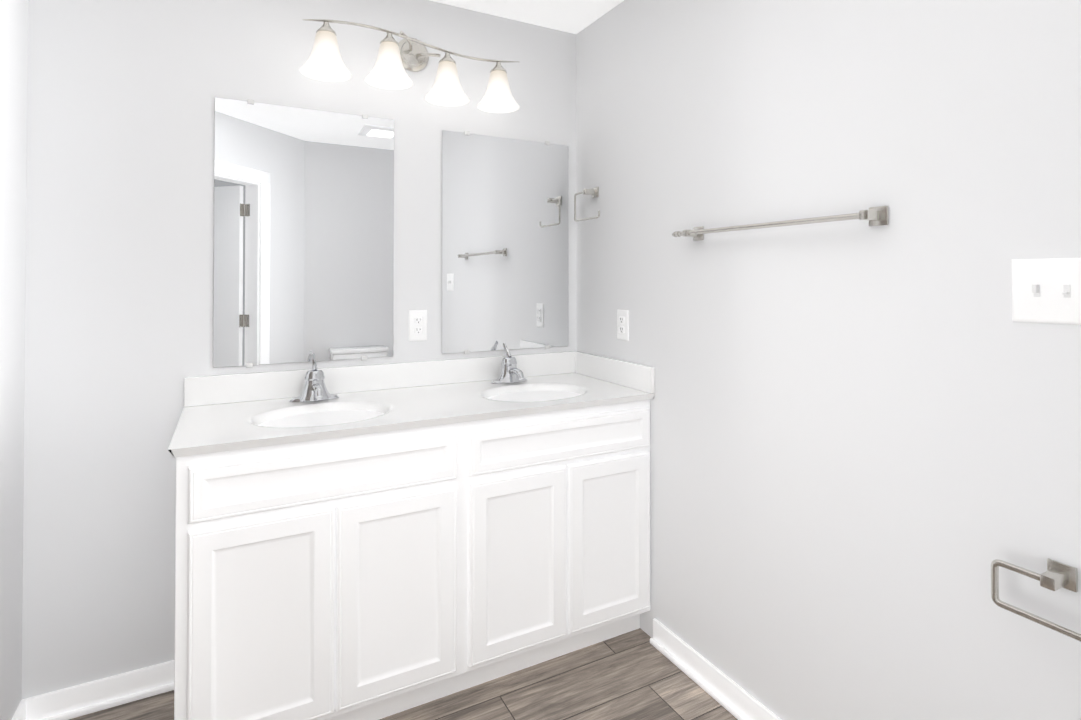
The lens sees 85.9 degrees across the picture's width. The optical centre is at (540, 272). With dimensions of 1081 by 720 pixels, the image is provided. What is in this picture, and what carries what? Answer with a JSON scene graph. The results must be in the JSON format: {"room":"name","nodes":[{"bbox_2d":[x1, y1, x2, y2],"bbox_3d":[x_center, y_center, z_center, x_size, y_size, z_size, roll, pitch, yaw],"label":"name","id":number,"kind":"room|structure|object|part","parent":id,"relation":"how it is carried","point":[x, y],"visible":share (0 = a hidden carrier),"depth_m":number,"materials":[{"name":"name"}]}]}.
{"room":"bathroom","nodes":[
{"label":"bathroom","id":0,"kind":"room"},
{"bbox_2d":[0,0,28,719],"bbox_3d":[-1.146,0.117,0.884,0.100,2.456,1.888,0,-1,-28],"label":"wall","id":1,"kind":"structure","parent":0,"point":[13,91],"depth_m":1.64,"materials":[{"name":"white paint"}]},
{"bbox_2d":[21,0,575,699],"bbox_3d":[-0.714,0.132,2.239,2.133,2.456,0.100,0,-1,-28],"label":"wall","id":2,"kind":"structure","parent":0,"point":[119,302],"depth_m":1.88,"materials":[{"name":"white paint"}]},
{"bbox_2d":[213,97,393,367],"bbox_3d":[-0.839,-0.135,2.113,0.607,0.932,0.008,0,-1,-28],"label":"mirror","id":3,"kind":"object","parent":2,"relation":"attached to","point":[303,230],"visible":1,"depth_m":2.10,"materials":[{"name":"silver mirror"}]},
{"bbox_2d":[300,19,519,112],"bbox_3d":[-0.464,-0.797,2.208,0.839,0.261,0.205,0,-1,-28],"label":"sconce","id":4,"kind":"object","parent":2,"relation":"attached to","point":[324,61],"visible":1,"depth_m":2.19,"materials":[{"name":"white glass"}]},
{"bbox_3d":[-0.751,-0.768,2.037,0.172,0.144,0.172,0,-1,-28],"label":"lamp shade","id":5,"kind":"part","parent":4,"relation":"part of","materials":[{"name":"white glass"}]},
{"bbox_3d":[-0.557,-0.772,2.140,0.172,0.144,0.172,0,-1,-28],"label":"lamp shade","id":6,"kind":"part","parent":4,"relation":"part of","materials":[{"name":"white glass"}]},
{"bbox_3d":[-0.360,-0.738,2.244,0.172,0.144,0.172,0,-1,-28],"label":"lamp shade","id":7,"kind":"part","parent":4,"relation":"part of","materials":[{"name":"white glass"}]},
{"bbox_3d":[-0.170,-0.739,2.345,0.172,0.144,0.172,0,-1,-28],"label":"lamp shade","id":8,"kind":"part","parent":4,"relation":"part of","materials":[{"name":"white glass"}]},
{"bbox_2d":[409,310,426,340],"bbox_3d":[-0.483,0.210,2.297,0.074,0.120,0.011,0,-1,-28],"label":"electrical outlet","id":9,"kind":"object","parent":2,"relation":"attached to","point":[417,325],"visible":1,"depth_m":2.29,"materials":[{"name":"white plastic"}]},
{"bbox_2d":[442,130,567,353],"bbox_3d":[-0.136,-0.122,2.485,0.591,0.919,0.008,0,-1,-28],"label":"mirror","id":10,"kind":"object","parent":2,"relation":"attached to","point":[505,240],"visible":1,"depth_m":2.47,"materials":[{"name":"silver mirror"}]},
{"bbox_2d":[69,628,737,719],"bbox_3d":[0.200,1.365,0.502,2.133,0.050,4.000,0,-1,-28],"label":"floor","id":11,"kind":"structure","parent":0,"point":[634,675],"depth_m":1.86,"materials":[{"name":"brown wood"}]},
{"bbox_2d":[168,351,654,719],"bbox_3d":[-0.379,0.854,2.033,1.522,1.009,0.558,0,-1,-28],"label":"bathroom vanity","id":12,"kind":"object","parent":11,"relation":"on","point":[376,542],"visible":0.98,"depth_m":1.77,"materials":[{"name":"white wood"}]},
{"bbox_3d":[-0.736,0.944,1.549,0.354,0.573,0.019,0,-1,-28],"label":"door","id":13,"kind":"part","parent":12,"relation":"part of","materials":[{"name":"white wood"}]},
{"bbox_2d":[289,353,338,401],"bbox_3d":[-0.774,0.366,2.003,0.162,0.157,0.183,0,-1,-28],"label":"faucet","id":14,"kind":"object","parent":12,"relation":"on","point":[314,388],"visible":0.98,"depth_m":2.01,"materials":[{"name":"silver metal"}]},
{"bbox_3d":[-0.576,0.567,1.638,0.716,0.143,0.019,0,-1,-28],"label":"drawer","id":15,"kind":"part","parent":12,"relation":"part of","materials":[{"name":"white wood"}]},
{"bbox_3d":[-0.417,0.946,1.718,0.356,0.573,0.019,0,-1,-28],"label":"door","id":16,"kind":"part","parent":12,"relation":"part of","materials":[{"name":"white wood"}]},
{"bbox_2d":[491,343,526,383],"bbox_3d":[-0.113,0.370,2.353,0.162,0.157,0.183,0,-1,-28],"label":"faucet","id":17,"kind":"object","parent":12,"relation":"on","point":[510,372],"visible":1,"depth_m":2.35,"materials":[{"name":"silver metal"}]},
{"bbox_3d":[-0.068,0.948,1.903,0.352,0.573,0.019,0,-1,-28],"label":"door","id":18,"kind":"part","parent":12,"relation":"part of","materials":[{"name":"white wood"}]},
{"bbox_3d":[0.089,0.571,1.991,0.708,0.143,0.019,0,-1,-28],"label":"drawer","id":19,"kind":"part","parent":12,"relation":"part of","materials":[{"name":"white wood"}]},
{"bbox_3d":[0.248,0.950,2.070,0.350,0.573,0.019,0,-1,-28],"label":"door","id":20,"kind":"part","parent":12,"relation":"part of","materials":[{"name":"white wood"}]},
{"bbox_2d":[430,0,622,33],"bbox_3d":[0.200,-1.140,0.530,2.133,0.050,4.000,0,-1,-28],"label":"ceiling","id":21,"kind":"structure","parent":0,"point":[574,16],"depth_m":2.43,"materials":[{"name":"white paint"}]},
{"bbox_2d":[576,0,1080,719],"bbox_3d":[0.887,0.122,1.390,0.100,2.456,2.900,0,-1,-28],"label":"wall","id":22,"kind":"structure","parent":0,"point":[864,454],"depth_m":1.48,"materials":[{"name":"white paint"}]},
{"bbox_2d":[12,618,780,719],"bbox_3d":[-0.034,1.303,0.944,1.933,0.085,2.800,0,-1,-28],"label":"baseboard","id":23,"kind":"structure","parent":22,"relation":"attached to","point":[733,698],"depth_m":1.82,"materials":[{"name":"white wood"}]},
{"bbox_2d":[574,187,599,221],"bbox_3d":[0.215,-0.295,2.487,0.062,0.144,0.198,0,-1,-28],"label":"towel ring","id":24,"kind":"object","parent":22,"relation":"attached to","point":[594,192],"visible":1,"depth_m":2.49,"materials":[{"name":"silver metal"}]},
{"bbox_2d":[617,310,628,340],"bbox_3d":[0.327,0.210,2.326,0.011,0.120,0.074,0,-1,-28],"label":"electrical outlet","id":25,"kind":"object","parent":22,"relation":"attached to","point":[622,324],"visible":1,"depth_m":2.32,"materials":[{"name":"white plastic"}]},
{"bbox_2d":[672,206,888,240],"bbox_3d":[0.638,-0.133,1.687,0.062,0.046,0.710,0,-1,-28],"label":"bar","id":26,"kind":"object","parent":22,"relation":"attached to","point":[875,216],"visible":1,"depth_m":1.53,"materials":[{"name":"silver metal"}]},
{"bbox_2d":[991,558,1080,641],"bbox_3d":[0.950,0.601,1.091,0.062,0.108,0.160,0,-1,-28],"label":"paper holder","id":27,"kind":"object","parent":22,"relation":"attached to","point":[1056,575],"visible":1,"depth_m":1.08,"materials":[{"name":"silver metal"}]},
{"bbox_2d":[1012,258,1080,324],"bbox_3d":[0.971,0.035,1.105,0.019,0.124,0.132,0,-1,-28],"label":"switch plate","id":28,"kind":"object","parent":22,"relation":"attached to","point":[1046,290],"visible":1,"depth_m":1.11,"materials":[{"name":"white plastic"}]}
]}

